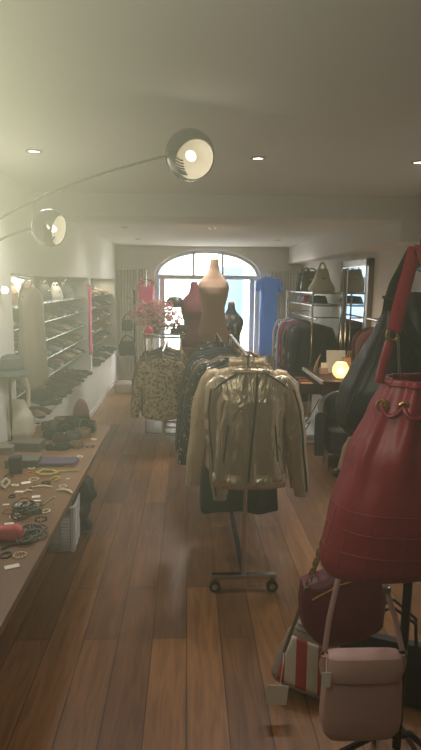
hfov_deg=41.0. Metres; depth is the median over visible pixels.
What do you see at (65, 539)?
storage basket
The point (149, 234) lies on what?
ceiling
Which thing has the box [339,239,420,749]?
stand
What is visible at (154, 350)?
blouse
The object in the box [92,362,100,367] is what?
shoe
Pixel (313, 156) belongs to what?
ceiling
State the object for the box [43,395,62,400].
shoe
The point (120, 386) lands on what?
pouf
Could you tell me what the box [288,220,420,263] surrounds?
trim
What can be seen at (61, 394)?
shoe
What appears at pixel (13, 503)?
beaded bracelet
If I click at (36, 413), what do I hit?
shoe
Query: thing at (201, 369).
jacket
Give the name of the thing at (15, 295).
handbag
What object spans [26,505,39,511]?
beaded bracelet
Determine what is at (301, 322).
jacket
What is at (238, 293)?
house
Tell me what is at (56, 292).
handbag
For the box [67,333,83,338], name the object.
shoe
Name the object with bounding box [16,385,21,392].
shoe
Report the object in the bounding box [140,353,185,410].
blouse
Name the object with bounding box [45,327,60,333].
shoe
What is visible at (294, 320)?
floral dress
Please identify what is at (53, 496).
bead strand
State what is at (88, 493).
draped cloth
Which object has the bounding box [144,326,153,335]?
pouch
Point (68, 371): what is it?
shoe
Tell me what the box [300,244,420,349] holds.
wall
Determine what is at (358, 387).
bag
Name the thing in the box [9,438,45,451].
flat box
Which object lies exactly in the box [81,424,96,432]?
belt
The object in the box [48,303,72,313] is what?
shoe
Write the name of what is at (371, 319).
rail
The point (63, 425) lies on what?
belt
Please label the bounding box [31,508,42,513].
beaded bracelet
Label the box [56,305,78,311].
shoe
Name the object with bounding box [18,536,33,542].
beaded bracelet
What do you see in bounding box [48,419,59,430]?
belt
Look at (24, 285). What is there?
handbag
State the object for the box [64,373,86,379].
shoe
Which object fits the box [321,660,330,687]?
price tag
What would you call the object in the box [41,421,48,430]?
belt
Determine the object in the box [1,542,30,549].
bead strand
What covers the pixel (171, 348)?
blouse
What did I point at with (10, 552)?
bangle
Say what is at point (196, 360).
jacket
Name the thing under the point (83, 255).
wall
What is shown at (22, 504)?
beaded bracelet
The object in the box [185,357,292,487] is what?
jacket
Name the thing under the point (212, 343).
coat
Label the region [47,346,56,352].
shoe
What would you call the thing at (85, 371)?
shoe
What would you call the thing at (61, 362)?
shoe
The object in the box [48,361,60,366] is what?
shoe
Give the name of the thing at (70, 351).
shoe
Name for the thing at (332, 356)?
board
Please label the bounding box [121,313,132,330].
shoulder bag
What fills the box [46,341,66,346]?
shoe
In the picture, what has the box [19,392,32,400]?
shoe
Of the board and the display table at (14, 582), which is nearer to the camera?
the display table at (14, 582)
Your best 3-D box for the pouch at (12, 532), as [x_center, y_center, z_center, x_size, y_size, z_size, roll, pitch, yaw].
[-0.882,0.680,2.424,0.145,0.082,0.060,0,9,-2]
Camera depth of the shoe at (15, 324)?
4.36 m
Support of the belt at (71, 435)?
on the display table at (14, 582)
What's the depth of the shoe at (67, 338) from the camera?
6.51 m
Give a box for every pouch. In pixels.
[0,523,23,541]
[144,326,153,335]
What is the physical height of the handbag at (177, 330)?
0.148 m
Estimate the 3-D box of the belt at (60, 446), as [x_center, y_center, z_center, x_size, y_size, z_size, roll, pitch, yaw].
[-0.994,0.477,3.762,0.108,0.035,0.106,-2,10,-16]
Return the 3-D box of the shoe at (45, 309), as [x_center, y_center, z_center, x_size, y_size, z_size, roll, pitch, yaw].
[-1.655,-0.672,5.795,0.260,0.139,0.088,0,9,-5]
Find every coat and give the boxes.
[18,288,48,391]
[174,349,258,445]
[175,347,253,435]
[191,342,234,354]
[197,343,237,348]
[289,324,326,371]
[291,325,335,401]
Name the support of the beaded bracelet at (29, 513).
on the display table at (14, 582)
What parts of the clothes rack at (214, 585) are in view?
rail, post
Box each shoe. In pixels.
[13,321,18,327]
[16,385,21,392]
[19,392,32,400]
[25,399,55,407]
[29,406,51,414]
[30,409,46,417]
[32,391,61,404]
[33,416,41,424]
[40,390,67,397]
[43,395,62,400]
[44,303,68,314]
[44,308,62,316]
[44,311,58,316]
[45,322,66,331]
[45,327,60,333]
[46,321,69,328]
[46,326,63,332]
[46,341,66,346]
[46,342,62,348]
[46,344,60,351]
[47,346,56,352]
[47,358,63,364]
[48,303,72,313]
[48,309,66,315]
[48,338,69,345]
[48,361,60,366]
[49,357,68,362]
[51,320,72,327]
[52,355,70,360]
[54,319,74,326]
[54,337,72,343]
[54,372,65,377]
[54,381,78,387]
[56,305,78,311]
[56,353,73,358]
[56,373,80,384]
[57,319,78,326]
[57,335,79,340]
[58,351,75,356]
[59,301,81,311]
[59,337,75,342]
[61,333,80,338]
[63,376,83,383]
[64,350,78,354]
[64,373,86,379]
[66,366,88,375]
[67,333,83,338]
[69,346,84,351]
[71,369,92,374]
[92,351,109,357]
[92,358,104,362]
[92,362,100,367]
[94,348,110,356]
[97,349,113,353]
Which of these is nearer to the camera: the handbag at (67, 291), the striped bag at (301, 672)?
the striped bag at (301, 672)
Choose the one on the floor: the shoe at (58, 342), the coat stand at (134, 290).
the coat stand at (134, 290)
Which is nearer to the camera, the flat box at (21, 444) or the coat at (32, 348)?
the flat box at (21, 444)
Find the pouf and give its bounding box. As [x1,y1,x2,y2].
[113,380,131,393]
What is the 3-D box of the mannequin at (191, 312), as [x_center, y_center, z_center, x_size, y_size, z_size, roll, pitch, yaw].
[-0.212,-0.319,7.189,0.466,1.726,0.342,0,9,-2]
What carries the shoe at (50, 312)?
on the wall shelf at (70, 314)
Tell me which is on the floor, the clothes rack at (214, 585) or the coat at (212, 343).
the clothes rack at (214, 585)
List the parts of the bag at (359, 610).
chain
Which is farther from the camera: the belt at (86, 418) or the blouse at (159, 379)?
the blouse at (159, 379)
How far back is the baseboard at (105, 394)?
8.15 m
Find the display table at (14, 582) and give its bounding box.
[0,425,110,636]
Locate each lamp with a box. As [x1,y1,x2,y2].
[0,128,214,246]
[0,285,7,294]
[332,362,348,379]
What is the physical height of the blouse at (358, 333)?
0.471 m
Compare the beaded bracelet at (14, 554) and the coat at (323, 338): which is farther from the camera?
the coat at (323, 338)
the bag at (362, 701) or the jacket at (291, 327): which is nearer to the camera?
the bag at (362, 701)
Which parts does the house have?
pane, pane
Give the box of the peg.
[17,276,35,279]
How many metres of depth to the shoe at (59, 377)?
6.15 m
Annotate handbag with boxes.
[11,281,18,304]
[19,280,34,294]
[38,280,52,300]
[50,282,62,298]
[59,279,73,297]
[170,321,181,333]
[176,317,188,331]
[295,267,309,290]
[297,294,304,301]
[300,268,315,290]
[301,295,311,302]
[308,262,334,291]
[308,295,327,303]
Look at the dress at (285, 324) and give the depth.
7.94 m
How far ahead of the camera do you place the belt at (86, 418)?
4.28 m
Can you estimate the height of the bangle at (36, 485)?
0.012 m
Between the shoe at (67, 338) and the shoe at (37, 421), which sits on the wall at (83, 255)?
the shoe at (37, 421)
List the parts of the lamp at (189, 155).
arm, lamp shade, arm, lamp shade, bulb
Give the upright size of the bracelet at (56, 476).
0.009 m
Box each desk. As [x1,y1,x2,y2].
[288,367,341,442]
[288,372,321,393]
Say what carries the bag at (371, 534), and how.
hanging from the stand at (410, 737)
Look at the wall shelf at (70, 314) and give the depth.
5.67 m
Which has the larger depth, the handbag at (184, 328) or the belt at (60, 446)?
the handbag at (184, 328)
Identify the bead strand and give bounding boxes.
[0,477,10,489]
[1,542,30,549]
[36,468,58,475]
[43,496,55,504]
[58,469,78,471]
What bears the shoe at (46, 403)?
on the wall at (83, 255)
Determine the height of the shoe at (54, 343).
0.082 m
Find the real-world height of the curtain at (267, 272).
1.810 m
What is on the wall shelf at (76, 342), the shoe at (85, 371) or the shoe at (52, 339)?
the shoe at (52, 339)
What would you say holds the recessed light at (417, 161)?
in the ceiling at (313, 156)
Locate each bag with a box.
[7,376,34,439]
[119,335,135,355]
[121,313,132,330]
[271,551,339,698]
[298,539,385,645]
[319,245,420,583]
[319,578,406,740]
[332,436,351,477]
[335,246,419,435]
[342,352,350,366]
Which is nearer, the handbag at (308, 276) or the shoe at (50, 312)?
the shoe at (50, 312)
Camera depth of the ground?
16.68 m
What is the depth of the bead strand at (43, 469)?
3.25 m
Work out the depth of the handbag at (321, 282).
7.30 m
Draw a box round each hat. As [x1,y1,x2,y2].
[0,354,30,377]
[167,296,183,307]
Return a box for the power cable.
[305,399,319,429]
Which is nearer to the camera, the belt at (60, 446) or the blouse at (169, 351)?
the belt at (60, 446)
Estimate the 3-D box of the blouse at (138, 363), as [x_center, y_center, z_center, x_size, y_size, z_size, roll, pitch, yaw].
[-0.563,0.106,6.240,0.653,0.659,0.175,0,9,-6]
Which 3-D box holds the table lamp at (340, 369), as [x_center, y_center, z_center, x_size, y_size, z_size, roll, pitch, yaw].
[1.385,-0.044,5.990,0.184,0.182,0.184,0,9,-2]
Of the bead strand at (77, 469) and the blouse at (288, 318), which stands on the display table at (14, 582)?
the bead strand at (77, 469)
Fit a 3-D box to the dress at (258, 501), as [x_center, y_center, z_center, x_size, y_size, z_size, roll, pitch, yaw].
[0.177,0.373,3.388,0.479,0.912,0.206,0,9,-2]
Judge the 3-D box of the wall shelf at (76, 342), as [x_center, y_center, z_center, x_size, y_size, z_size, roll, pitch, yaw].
[-1.678,-0.220,5.605,0.320,0.012,3.140,0,9,-2]
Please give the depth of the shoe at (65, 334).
6.80 m
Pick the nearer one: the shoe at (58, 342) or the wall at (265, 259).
the shoe at (58, 342)
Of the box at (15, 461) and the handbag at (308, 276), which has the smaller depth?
the box at (15, 461)
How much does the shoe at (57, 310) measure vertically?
0.082 m
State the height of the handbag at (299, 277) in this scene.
0.348 m
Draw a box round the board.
[326,350,344,372]
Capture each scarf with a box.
[38,457,78,466]
[86,283,92,354]
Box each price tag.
[4,563,19,569]
[265,654,288,704]
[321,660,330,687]
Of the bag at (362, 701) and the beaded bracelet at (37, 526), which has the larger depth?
the beaded bracelet at (37, 526)
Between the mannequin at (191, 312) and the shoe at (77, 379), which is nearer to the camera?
the shoe at (77, 379)
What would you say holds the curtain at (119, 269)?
attached to the wall at (265, 259)
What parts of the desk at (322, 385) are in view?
panel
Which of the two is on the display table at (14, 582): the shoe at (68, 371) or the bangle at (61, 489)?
the bangle at (61, 489)
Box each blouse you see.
[130,355,182,412]
[131,358,185,420]
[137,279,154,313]
[140,351,179,415]
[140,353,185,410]
[142,348,179,354]
[146,350,186,363]
[147,347,187,360]
[179,355,242,437]
[272,317,304,356]
[273,318,289,368]
[277,319,310,369]
[281,321,317,370]
[351,327,373,363]
[355,328,373,357]
[360,332,371,350]
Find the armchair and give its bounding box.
[314,391,349,468]
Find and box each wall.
[0,173,117,441]
[11,275,61,398]
[116,245,301,378]
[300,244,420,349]
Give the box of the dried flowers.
[129,300,181,329]
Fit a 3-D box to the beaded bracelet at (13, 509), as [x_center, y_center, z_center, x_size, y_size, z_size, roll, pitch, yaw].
[-0.918,0.649,2.707,0.068,0.014,0.069,3,10,16]
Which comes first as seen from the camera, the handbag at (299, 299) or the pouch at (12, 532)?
the pouch at (12, 532)
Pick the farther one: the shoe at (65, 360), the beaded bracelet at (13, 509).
the shoe at (65, 360)
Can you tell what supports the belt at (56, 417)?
on the display table at (14, 582)
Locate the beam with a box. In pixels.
[33,192,420,226]
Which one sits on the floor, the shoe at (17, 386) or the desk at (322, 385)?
the desk at (322, 385)
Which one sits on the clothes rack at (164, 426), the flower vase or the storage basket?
the flower vase
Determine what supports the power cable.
on the desk at (322, 385)
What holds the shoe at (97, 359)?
on the wall at (83, 255)
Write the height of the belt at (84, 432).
0.060 m
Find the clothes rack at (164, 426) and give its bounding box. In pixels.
[142,326,185,436]
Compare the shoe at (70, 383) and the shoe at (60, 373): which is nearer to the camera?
the shoe at (70, 383)
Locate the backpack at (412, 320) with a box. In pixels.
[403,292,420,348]
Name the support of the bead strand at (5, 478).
on the display table at (14, 582)
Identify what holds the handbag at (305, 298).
on the shelf rail at (312, 305)
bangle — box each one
[0,551,12,558]
[31,485,51,487]
[56,488,72,493]
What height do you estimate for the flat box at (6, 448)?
0.050 m
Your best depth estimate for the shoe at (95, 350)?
8.55 m
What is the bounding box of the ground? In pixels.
[168,345,253,350]
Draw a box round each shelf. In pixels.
[12,297,84,307]
[13,311,84,330]
[14,324,85,352]
[16,351,86,397]
[47,337,85,358]
[92,324,111,334]
[93,334,111,346]
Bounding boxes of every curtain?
[118,268,146,372]
[265,271,295,369]
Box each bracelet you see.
[10,511,26,520]
[12,500,25,507]
[12,507,26,512]
[13,551,26,558]
[16,512,31,518]
[17,500,29,507]
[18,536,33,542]
[20,500,34,507]
[22,524,38,529]
[22,537,36,542]
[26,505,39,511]
[28,528,41,536]
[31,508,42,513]
[32,524,47,530]
[33,530,47,540]
[34,516,46,521]
[50,475,60,480]
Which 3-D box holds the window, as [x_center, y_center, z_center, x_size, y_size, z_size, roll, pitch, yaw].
[-0.060,-1.230,10.074,1.880,2.005,0.110,0,9,-2]
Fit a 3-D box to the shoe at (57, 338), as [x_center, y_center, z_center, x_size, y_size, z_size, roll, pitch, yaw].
[-1.682,-0.415,6.334,0.260,0.139,0.088,-1,9,-8]
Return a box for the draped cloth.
[78,475,96,530]
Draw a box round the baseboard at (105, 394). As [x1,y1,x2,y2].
[90,375,118,417]
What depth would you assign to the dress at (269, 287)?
9.68 m
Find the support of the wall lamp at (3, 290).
attached to the wall at (83, 255)
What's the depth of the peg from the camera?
4.12 m
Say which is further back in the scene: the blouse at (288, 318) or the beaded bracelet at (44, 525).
the blouse at (288, 318)
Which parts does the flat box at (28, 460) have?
lid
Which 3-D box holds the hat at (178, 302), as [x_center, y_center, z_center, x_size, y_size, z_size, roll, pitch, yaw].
[-0.422,-0.897,6.896,0.220,0.129,0.300,-3,10,-22]
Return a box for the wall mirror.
[337,258,374,356]
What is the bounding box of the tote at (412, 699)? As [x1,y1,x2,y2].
[340,598,420,709]
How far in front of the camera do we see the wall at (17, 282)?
5.92 m
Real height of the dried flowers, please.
0.334 m
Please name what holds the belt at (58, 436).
on the display table at (14, 582)
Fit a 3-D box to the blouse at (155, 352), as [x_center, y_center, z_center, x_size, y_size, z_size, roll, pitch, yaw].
[-0.576,0.101,6.561,0.646,0.752,0.177,0,9,-4]
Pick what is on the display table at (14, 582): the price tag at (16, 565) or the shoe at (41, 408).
the price tag at (16, 565)
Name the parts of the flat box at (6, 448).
lid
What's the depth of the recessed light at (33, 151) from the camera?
3.09 m
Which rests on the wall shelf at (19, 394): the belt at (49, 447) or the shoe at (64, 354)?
the shoe at (64, 354)
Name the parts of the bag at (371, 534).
strap chain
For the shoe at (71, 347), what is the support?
on the wall shelf at (19, 394)
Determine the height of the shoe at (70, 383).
0.082 m
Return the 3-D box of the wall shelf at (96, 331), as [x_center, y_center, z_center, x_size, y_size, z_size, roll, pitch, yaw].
[-1.793,-0.683,8.456,0.320,0.012,2.400,0,9,-2]
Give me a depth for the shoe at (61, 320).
6.65 m
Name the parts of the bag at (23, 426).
handle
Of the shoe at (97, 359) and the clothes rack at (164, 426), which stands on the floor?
the clothes rack at (164, 426)
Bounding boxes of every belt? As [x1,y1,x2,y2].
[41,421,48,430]
[43,429,57,439]
[45,443,55,450]
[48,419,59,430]
[52,432,66,442]
[53,442,69,450]
[54,416,65,419]
[57,420,72,431]
[64,431,79,441]
[68,416,84,430]
[69,440,83,448]
[74,427,90,438]
[80,415,89,424]
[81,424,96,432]
[90,420,96,427]
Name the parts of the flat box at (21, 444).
lid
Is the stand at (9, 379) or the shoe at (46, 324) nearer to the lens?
the stand at (9, 379)
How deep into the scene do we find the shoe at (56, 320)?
6.45 m
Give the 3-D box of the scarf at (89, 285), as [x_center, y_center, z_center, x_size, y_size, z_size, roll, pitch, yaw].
[-1.500,-0.694,6.967,0.062,0.888,0.150,0,9,-2]
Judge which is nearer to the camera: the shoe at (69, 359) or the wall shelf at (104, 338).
the shoe at (69, 359)
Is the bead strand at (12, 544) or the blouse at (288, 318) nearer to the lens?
the bead strand at (12, 544)
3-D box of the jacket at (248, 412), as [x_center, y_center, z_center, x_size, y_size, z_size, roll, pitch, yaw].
[0.256,0.322,3.055,0.590,0.739,0.228,0,9,-5]
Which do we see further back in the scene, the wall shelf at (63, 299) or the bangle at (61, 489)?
the wall shelf at (63, 299)
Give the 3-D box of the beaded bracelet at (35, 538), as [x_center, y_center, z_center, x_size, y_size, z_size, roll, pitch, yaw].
[-0.774,0.706,2.413,0.059,0.013,0.060,-8,13,-44]
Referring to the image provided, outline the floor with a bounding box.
[0,379,420,749]
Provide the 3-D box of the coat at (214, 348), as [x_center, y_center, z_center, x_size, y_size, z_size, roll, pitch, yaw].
[0.089,0.201,4.134,0.701,0.812,0.176,1,9,3]
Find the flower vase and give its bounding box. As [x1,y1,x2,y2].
[153,326,160,332]
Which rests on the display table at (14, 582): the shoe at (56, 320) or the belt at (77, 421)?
the belt at (77, 421)
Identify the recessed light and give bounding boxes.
[25,149,42,153]
[250,156,265,160]
[411,160,420,163]
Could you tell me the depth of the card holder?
6.30 m
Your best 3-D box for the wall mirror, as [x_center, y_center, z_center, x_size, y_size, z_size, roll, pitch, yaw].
[1.698,-0.664,6.684,0.064,1.369,1.115,0,9,-2]
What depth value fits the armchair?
5.18 m
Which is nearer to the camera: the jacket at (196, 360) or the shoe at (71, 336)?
the jacket at (196, 360)
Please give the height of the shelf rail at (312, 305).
1.619 m
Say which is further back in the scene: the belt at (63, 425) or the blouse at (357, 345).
the blouse at (357, 345)
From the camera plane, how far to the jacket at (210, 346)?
5.47 m
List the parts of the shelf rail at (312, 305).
post, rail, post, post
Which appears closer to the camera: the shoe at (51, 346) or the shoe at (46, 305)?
the shoe at (51, 346)
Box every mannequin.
[181,282,206,358]
[198,258,228,341]
[223,302,243,346]
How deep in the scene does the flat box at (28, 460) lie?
3.37 m
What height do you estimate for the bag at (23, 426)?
0.509 m
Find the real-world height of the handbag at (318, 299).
0.108 m
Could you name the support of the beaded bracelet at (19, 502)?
on the display table at (14, 582)
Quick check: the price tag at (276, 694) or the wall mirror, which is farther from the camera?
the wall mirror
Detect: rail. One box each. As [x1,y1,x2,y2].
[286,290,344,416]
[367,318,378,321]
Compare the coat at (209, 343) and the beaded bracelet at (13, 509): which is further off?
the coat at (209, 343)
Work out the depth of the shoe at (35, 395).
5.18 m
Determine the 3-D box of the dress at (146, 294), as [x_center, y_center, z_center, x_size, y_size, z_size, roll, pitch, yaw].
[-1.098,-1.336,9.614,0.335,0.606,0.115,1,9,2]
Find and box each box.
[0,442,14,454]
[4,454,41,468]
[8,455,22,474]
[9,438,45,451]
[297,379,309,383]
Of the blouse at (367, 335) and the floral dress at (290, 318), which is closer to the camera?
the blouse at (367, 335)
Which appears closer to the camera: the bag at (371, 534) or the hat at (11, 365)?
the bag at (371, 534)
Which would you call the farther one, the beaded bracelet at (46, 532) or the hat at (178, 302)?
the hat at (178, 302)
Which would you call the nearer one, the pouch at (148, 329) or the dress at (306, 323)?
the pouch at (148, 329)
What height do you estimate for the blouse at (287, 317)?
0.712 m
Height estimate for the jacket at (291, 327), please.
0.862 m
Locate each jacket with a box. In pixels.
[175,352,256,451]
[177,358,286,464]
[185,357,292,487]
[194,345,225,351]
[203,366,308,500]
[284,322,320,367]
[285,323,323,369]
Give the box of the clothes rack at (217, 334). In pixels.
[201,333,223,470]
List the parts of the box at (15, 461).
lid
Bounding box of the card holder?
[319,363,327,374]
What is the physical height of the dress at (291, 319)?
1.060 m
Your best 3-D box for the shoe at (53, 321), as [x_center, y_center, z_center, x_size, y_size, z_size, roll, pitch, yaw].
[-1.679,-0.584,6.317,0.260,0.139,0.088,-1,9,-7]
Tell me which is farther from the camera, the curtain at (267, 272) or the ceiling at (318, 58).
the curtain at (267, 272)
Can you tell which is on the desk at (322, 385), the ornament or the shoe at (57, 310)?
the ornament
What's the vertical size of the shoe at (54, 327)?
0.082 m
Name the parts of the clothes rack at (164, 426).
post, post, shelf rail, shelf rail, post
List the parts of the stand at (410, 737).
leg, leg, leg, hook arm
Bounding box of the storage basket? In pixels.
[48,492,79,552]
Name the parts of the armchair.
leg, backrest, seat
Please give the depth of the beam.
4.59 m
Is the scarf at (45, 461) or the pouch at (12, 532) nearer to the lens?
the pouch at (12, 532)
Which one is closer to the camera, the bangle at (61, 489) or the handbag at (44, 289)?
the bangle at (61, 489)
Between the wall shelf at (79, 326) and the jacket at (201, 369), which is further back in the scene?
the wall shelf at (79, 326)
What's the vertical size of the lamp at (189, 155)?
1.690 m
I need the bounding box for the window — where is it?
[155,249,259,353]
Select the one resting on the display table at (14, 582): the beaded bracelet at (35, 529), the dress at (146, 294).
the beaded bracelet at (35, 529)
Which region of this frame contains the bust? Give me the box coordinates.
[73,398,89,415]
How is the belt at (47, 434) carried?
on the display table at (14, 582)
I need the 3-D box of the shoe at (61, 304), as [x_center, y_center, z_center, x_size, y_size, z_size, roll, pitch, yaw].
[-1.688,-0.833,6.787,0.260,0.139,0.088,-2,10,-16]
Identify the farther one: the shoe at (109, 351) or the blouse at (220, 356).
the shoe at (109, 351)
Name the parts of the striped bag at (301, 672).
striped panel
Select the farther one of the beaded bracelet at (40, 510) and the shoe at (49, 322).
the shoe at (49, 322)
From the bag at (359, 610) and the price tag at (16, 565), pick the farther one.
the price tag at (16, 565)
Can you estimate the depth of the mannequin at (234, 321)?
7.33 m
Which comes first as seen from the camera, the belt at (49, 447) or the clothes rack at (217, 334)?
the belt at (49, 447)
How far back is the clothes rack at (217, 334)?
5.23 m
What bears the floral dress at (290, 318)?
hanging from the clothes hanger
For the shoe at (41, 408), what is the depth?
4.81 m
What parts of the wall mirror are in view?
glass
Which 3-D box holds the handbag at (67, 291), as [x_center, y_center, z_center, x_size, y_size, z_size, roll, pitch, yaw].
[-1.706,-1.016,6.610,0.125,0.218,0.338,2,9,8]
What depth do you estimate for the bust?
4.34 m
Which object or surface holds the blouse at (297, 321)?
hanging from the clothes hanger
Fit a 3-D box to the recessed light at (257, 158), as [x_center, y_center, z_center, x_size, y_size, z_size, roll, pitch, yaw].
[0.271,-1.232,3.207,0.092,0.007,0.092,0,9,-2]
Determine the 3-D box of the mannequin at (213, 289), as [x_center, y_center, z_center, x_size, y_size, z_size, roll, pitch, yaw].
[0.028,-0.387,6.782,0.338,1.995,0.338,9,12,42]
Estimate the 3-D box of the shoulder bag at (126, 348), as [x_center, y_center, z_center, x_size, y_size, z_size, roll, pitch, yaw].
[-1.350,-0.483,9.134,0.287,0.347,0.089,0,9,-2]
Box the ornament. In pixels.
[314,355,320,371]
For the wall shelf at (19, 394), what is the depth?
5.77 m
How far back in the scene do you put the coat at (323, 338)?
7.07 m
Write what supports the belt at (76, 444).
on the display table at (14, 582)
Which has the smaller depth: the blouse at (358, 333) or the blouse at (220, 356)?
the blouse at (220, 356)
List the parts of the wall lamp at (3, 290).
bulb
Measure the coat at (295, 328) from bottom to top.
0.962 m
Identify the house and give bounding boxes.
[159,253,255,345]
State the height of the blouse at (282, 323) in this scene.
0.812 m
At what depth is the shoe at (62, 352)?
6.51 m
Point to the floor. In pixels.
(121, 640)
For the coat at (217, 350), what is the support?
hanging from the clothes hanger
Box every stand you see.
[7,378,12,441]
[126,290,138,367]
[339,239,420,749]
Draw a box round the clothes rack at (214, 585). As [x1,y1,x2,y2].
[209,334,277,592]
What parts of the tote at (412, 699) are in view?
handle, handle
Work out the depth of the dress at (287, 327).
7.72 m
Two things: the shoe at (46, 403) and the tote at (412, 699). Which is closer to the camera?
the tote at (412, 699)
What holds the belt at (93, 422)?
on the display table at (14, 582)
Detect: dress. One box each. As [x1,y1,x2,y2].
[200,363,277,514]
[255,277,282,356]
[274,318,307,368]
[276,319,309,360]
[278,320,314,362]
[280,320,305,370]
[283,321,307,371]
[287,323,327,370]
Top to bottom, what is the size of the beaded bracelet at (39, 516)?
0.007 m
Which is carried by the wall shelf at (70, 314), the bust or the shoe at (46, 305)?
the shoe at (46, 305)
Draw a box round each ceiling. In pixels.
[0,0,420,120]
[0,103,420,197]
[74,222,346,246]
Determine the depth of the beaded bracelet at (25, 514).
2.64 m
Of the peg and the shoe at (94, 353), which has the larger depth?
the shoe at (94, 353)

